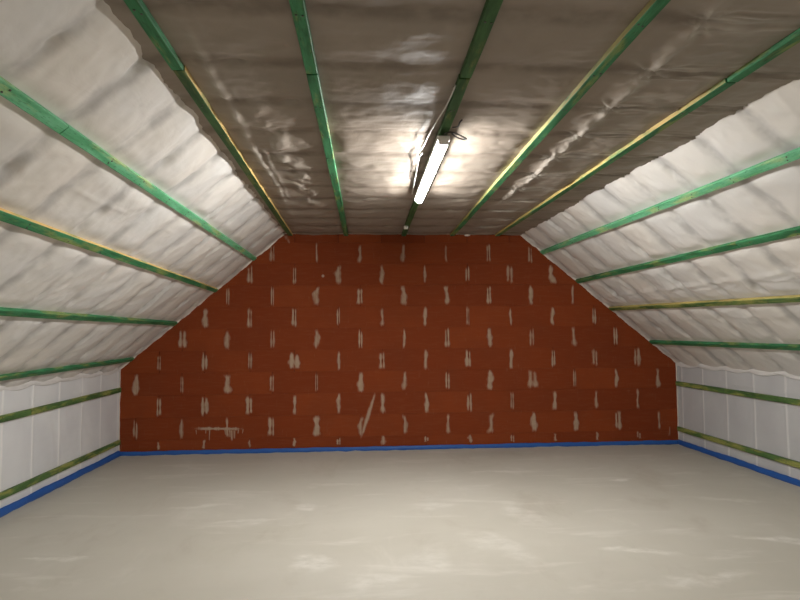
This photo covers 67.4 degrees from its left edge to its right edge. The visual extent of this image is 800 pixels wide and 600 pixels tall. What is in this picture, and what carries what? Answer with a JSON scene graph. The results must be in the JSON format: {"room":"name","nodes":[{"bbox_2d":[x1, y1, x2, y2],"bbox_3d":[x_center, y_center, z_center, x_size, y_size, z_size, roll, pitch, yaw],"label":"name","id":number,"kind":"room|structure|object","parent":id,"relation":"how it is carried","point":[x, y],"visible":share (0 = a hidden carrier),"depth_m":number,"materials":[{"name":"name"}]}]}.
{"room":"unfinished attic","nodes":[
{"label":"unfinished attic","id":0,"kind":"room"},
{"bbox_2d":[0,371,118,507],"bbox_3d":[-2.796,0.974,1.718,0.015,0.988,9.937,0,-3,-4],"label":"wall","id":1,"kind":"structure","parent":0,"point":[31,446],"depth_m":5.24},
{"bbox_2d":[0,409,30,422],"bbox_3d":[-2.726,0.689,0.829,0.029,0.055,8.065,0,-3,-4],"label":"batten","id":2,"kind":"object","parent":1,"relation":"attached to","point":[19,414],"visible":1,"depth_m":4.62,"materials":[{"name":"green wood"}]},
{"bbox_2d":[0,440,119,499],"bbox_3d":[-2.781,1.303,1.710,0.029,0.055,9.895,0,-3,-4],"label":"batten","id":3,"kind":"object","parent":1,"relation":"attached to","point":[10,491],"visible":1,"depth_m":5.21,"materials":[{"name":"green wood"}]},
{"bbox_2d":[30,388,120,414],"bbox_3d":[-3.051,0.952,5.763,0.029,0.053,1.823,0,-3,-4],"label":"batten","id":4,"kind":"object","parent":1,"relation":"attached to","point":[39,409],"visible":1,"depth_m":5.54,"materials":[{"name":"green wood"}]},
{"bbox_2d":[0,0,283,386],"bbox_3d":[-1.898,-0.262,1.845,1.862,1.569,9.938,0,-3,-4],"label":"ceiling","id":5,"kind":"structure","parent":0,"point":[76,59],"depth_m":3.28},
{"bbox_2d":[0,76,67,133],"bbox_3d":[-1.205,-0.847,-0.284,0.056,0.060,5.480,0,-3,-4],"label":"batten","id":6,"kind":"object","parent":5,"relation":"attached to","point":[8,91],"visible":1,"depth_m":2.20,"materials":[{"name":"green wood"}]},
{"bbox_2d":[0,368,119,390],"bbox_3d":[-2.794,0.517,1.750,0.017,0.068,9.911,0,-3,-4],"label":"film edge","id":7,"kind":"structure","parent":5,"relation":"attached to","point":[55,380],"depth_m":5.26,"materials":[{"name":"white plastic"}]},
{"bbox_2d":[0,357,133,380],"bbox_3d":[-2.728,0.445,1.761,0.056,0.153,9.896,0,-3,-3],"label":"batten","id":8,"kind":"object","parent":5,"relation":"attached to","point":[16,375],"visible":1,"depth_m":5.09,"materials":[{"name":"green wood"}]},
{"bbox_2d":[0,307,177,325],"bbox_3d":[-2.167,-0.032,1.824,0.056,0.109,9.896,0,-3,-4],"label":"batten","id":9,"kind":"object","parent":5,"relation":"attached to","point":[13,312],"visible":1,"depth_m":4.30,"materials":[{"name":"green wood"}]},
{"bbox_2d":[0,208,217,291],"bbox_3d":[-1.702,-0.428,1.876,0.056,0.151,9.896,0,-3,-4],"label":"batten","id":10,"kind":"object","parent":5,"relation":"attached to","point":[6,216],"visible":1,"depth_m":3.46,"materials":[{"name":"green wood"}]},
{"bbox_2d":[60,122,256,260],"bbox_3d":[-1.521,-0.587,4.650,0.055,0.058,4.408,0,-3,-4],"label":"batten","id":11,"kind":"object","parent":5,"relation":"attached to","point":[71,134],"visible":1,"depth_m":3.25,"materials":[{"name":"green wood"}]},
{"bbox_2d":[121,234,283,368],"bbox_3d":[-2.228,0.002,6.786,1.822,1.537,0.009,0,-3,-4],"label":"film edge","id":12,"kind":"structure","parent":5,"relation":"attached to","point":[268,247],"depth_m":6.79,"materials":[{"name":"white plastic"}]},
{"bbox_2d":[119,234,678,451],"bbox_3d":[0.074,0.469,6.920,6.444,2.507,0.018,0,-3,-4],"label":"wall","id":13,"kind":"structure","parent":0,"point":[339,340],"depth_m":6.91,"materials":[{"name":"brick"}]},
{"bbox_2d":[118,369,120,450],"bbox_3d":[-3.115,1.216,6.661,0.018,0.911,0.009,0,-3,-4],"label":"film edge","id":14,"kind":"structure","parent":13,"relation":"attached to","point":[120,369],"depth_m":6.66,"materials":[{"name":"white plastic"}]},
{"bbox_2d":[676,366,678,438],"bbox_3d":[3.277,1.184,7.084,0.017,0.911,0.009,0,-3,-4],"label":"film edge","id":15,"kind":"structure","parent":13,"relation":"attached to","point":[676,366],"depth_m":7.08,"materials":[{"name":"white plastic"}]},
{"bbox_2d":[0,444,799,599],"bbox_3d":[0.410,1.437,1.907,6.464,0.019,9.943,0,-3,-4],"label":"floor","id":16,"kind":"structure","parent":0,"point":[674,521],"depth_m":4.11,"materials":[{"name":"grey concrete"}]},
{"bbox_2d":[0,451,119,517],"bbox_3d":[-2.773,1.427,1.702,0.018,0.073,9.871,0,-3,-4],"label":"strip","id":17,"kind":"object","parent":16,"relation":"on","point":[49,488],"visible":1,"depth_m":5.19,"materials":[{"name":"blue plastic"}]},
{"bbox_2d":[120,440,677,455],"bbox_3d":[0.085,1.687,6.839,6.418,0.058,0.018,0,-3,-4],"label":"strip","id":18,"kind":"object","parent":16,"relation":"on","point":[647,442],"visible":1,"depth_m":6.82,"materials":[{"name":"blue plastic"}]},
{"bbox_2d":[678,440,799,486],"bbox_3d":[3.593,1.397,2.123,0.018,0.068,9.871,0,-3,-4],"label":"strip","id":19,"kind":"object","parent":16,"relation":"on","point":[776,475],"visible":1,"depth_m":5.84,"materials":[{"name":"blue plastic"}]},
{"bbox_2d":[103,0,799,234],"bbox_3d":[0.474,-1.030,2.043,3.075,0.046,9.937,0,-3,-4],"label":"ceiling","id":20,"kind":"structure","parent":0,"point":[388,70],"depth_m":2.80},
{"bbox_2d":[123,0,183,69],"bbox_3d":[-0.742,-1.136,-0.210,0.052,0.029,5.535,0,-3,-4],"label":"batten","id":21,"kind":"object","parent":20,"relation":"attached to","point":[138,8],"visible":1,"depth_m":2.23,"materials":[{"name":"green wood"}]},
{"bbox_2d":[173,65,292,235],"bbox_3d":[-1.100,-0.868,4.721,0.052,0.029,4.352,0,-3,-4],"label":"batten","id":22,"kind":"object","parent":20,"relation":"attached to","point":[184,76],"visible":1,"depth_m":3.37,"materials":[{"name":"green wood"}]},
{"bbox_2d":[289,0,317,73],"bbox_3d":[-0.228,-1.139,-0.171,0.054,0.029,5.545,0,-3,-3],"label":"batten","id":23,"kind":"object","parent":20,"relation":"attached to","point":[298,7],"visible":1,"depth_m":2.25,"materials":[{"name":"green wood"}]},
{"bbox_2d":[306,72,347,235],"bbox_3d":[-0.501,-0.868,4.766,0.054,0.029,4.340,0,-3,-3],"label":"batten","id":24,"kind":"object","parent":20,"relation":"attached to","point":[314,83],"visible":0.99,"depth_m":3.43,"materials":[{"name":"green wood"}]},
{"bbox_2d":[401,74,469,235],"bbox_3d":[0.165,-0.870,4.816,0.056,0.029,4.330,0,-3,-3],"label":"batten","id":25,"kind":"object","parent":20,"relation":"attached to","point":[461,84],"visible":0.48,"depth_m":3.08,"materials":[{"name":"green wood"}]},
{"bbox_2d":[414,136,449,202],"bbox_3d":[0.196,-0.857,4.097,0.073,0.090,1.556,0,-3,-3],"label":"lamp","id":26,"kind":"object","parent":25,"relation":"attached to","point":[441,143],"visible":1,"depth_m":3.77,"materials":[{"name":"white plastic"}]},
{"bbox_2d":[444,131,466,139],"bbox_3d":[0.319,-0.927,3.392,0.059,0.032,0.221,-3,-4,35],"label":"cable","id":27,"kind":"object","parent":26,"relation":"attached to","point":[451,132],"visible":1,"depth_m":3.39,"materials":[{"name":"black rubber"}]},
{"bbox_2d":[412,85,455,193],"bbox_3d":[0.141,-0.900,3.757,0.084,0.023,2.130,0,-3,-4],"label":"power cable","id":28,"kind":"object","parent":25,"relation":"hanging from","point":[455,85],"visible":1,"depth_m":3.31,"materials":[{"name":"plastic"}]},
{"bbox_2d":[460,0,502,77],"bbox_3d":[0.445,-1.142,-0.122,0.054,0.029,5.555,0,-3,-3],"label":"batten","id":29,"kind":"object","parent":20,"relation":"attached to","point":[491,8],"visible":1,"depth_m":2.28,"materials":[{"name":"green wood"}]},
{"bbox_2d":[450,0,670,235],"bbox_3d":[0.894,-1.027,2.079,0.056,0.029,9.895,0,-3,-3],"label":"batten","id":30,"kind":"object","parent":20,"relation":"attached to","point":[652,8],"visible":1,"depth_m":2.77,"materials":[{"name":"green wood"}]},
{"bbox_2d":[495,78,735,235],"bbox_3d":[1.322,-0.879,4.887,0.054,0.029,4.341,0,-3,-5],"label":"batten","id":31,"kind":"object","parent":20,"relation":"attached to","point":[723,84],"visible":1,"depth_m":3.58,"materials":[{"name":"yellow wood"}]},
{"bbox_2d":[727,28,799,81],"bbox_3d":[1.738,-1.149,-0.041,0.054,0.029,5.546,0,-3,-5],"label":"batten","id":32,"kind":"object","parent":20,"relation":"attached to","point":[792,39],"visible":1,"depth_m":2.48,"materials":[{"name":"green wood"}]},
{"bbox_2d":[522,80,799,376],"bbox_3d":[2.682,-0.281,2.147,1.897,1.579,9.941,0,-3,-4],"label":"ceiling","id":33,"kind":"structure","parent":0,"point":[767,128],"depth_m":4.56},
{"bbox_2d":[520,235,675,362],"bbox_3d":[2.351,-0.018,7.088,1.858,1.543,0.009,0,-3,-4],"label":"film edge","id":34,"kind":"structure","parent":33,"relation":"attached to","point":[545,255],"depth_m":7.08,"materials":[{"name":"white plastic"}]},
{"bbox_2d":[575,241,739,282],"bbox_3d":[2.208,-0.302,5.602,0.056,0.053,2.969,0,-3,-5],"label":"batten","id":35,"kind":"object","parent":33,"relation":"attached to","point":[728,246],"visible":1,"depth_m":5.03,"materials":[{"name":"green wood"}]},
{"bbox_2d":[540,147,799,254],"bbox_3d":[2.103,-0.787,2.146,0.056,0.132,9.898,0,-3,-5],"label":"batten","id":36,"kind":"object","parent":33,"relation":"attached to","point":[794,154],"visible":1,"depth_m":3.93,"materials":[{"name":"green wood"}]},
{"bbox_2d":[609,295,799,310],"bbox_3d":[2.928,-0.088,2.162,0.056,0.207,9.899,0,-3,-5],"label":"batten","id":37,"kind":"object","parent":33,"relation":"attached to","point":[787,298],"visible":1,"depth_m":5.03,"materials":[{"name":"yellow wood"}]},
{"bbox_2d":[649,340,799,350],"bbox_3d":[3.318,0.240,2.170,0.055,0.073,9.895,0,-3,-4],"label":"batten","id":38,"kind":"object","parent":33,"relation":"attached to","point":[659,342],"visible":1,"depth_m":5.53,"materials":[{"name":"green wood"}]},
{"bbox_2d":[676,362,799,379],"bbox_3d":[3.598,0.493,2.173,0.017,0.072,9.911,0,-3,-4],"label":"film edge","id":39,"kind":"structure","parent":33,"relation":"attached to","point":[753,371],"depth_m":5.88,"materials":[{"name":"white plastic"}]},
{"bbox_2d":[735,226,799,247],"bbox_3d":[2.589,-0.558,0.673,0.055,0.078,6.921,0,-3,-4],"label":"batten","id":40,"kind":"object","parent":33,"relation":"attached to","point":[794,231],"visible":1,"depth_m":3.79,"materials":[{"name":"green wood"}]},
{"bbox_2d":[677,366,799,479],"bbox_3d":[3.609,0.942,2.142,0.016,0.988,9.937,0,-3,-4],"label":"wall","id":41,"kind":"structure","parent":0,"point":[772,427],"depth_m":5.87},
{"bbox_2d":[676,381,799,405],"bbox_3d":[3.593,0.707,2.163,0.029,0.060,9.895,0,-3,-4],"label":"batten","id":42,"kind":"object","parent":41,"relation":"attached to","point":[786,400],"visible":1,"depth_m":5.83,"materials":[{"name":"green wood"}]},
{"bbox_2d":[677,426,799,468],"bbox_3d":[3.598,1.245,2.134,0.029,0.054,9.895,0,-3,-4],"label":"batten","id":43,"kind":"object","parent":41,"relation":"attached to","point":[760,453],"visible":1,"depth_m":5.84,"materials":[{"name":"green wood"}]}
]}

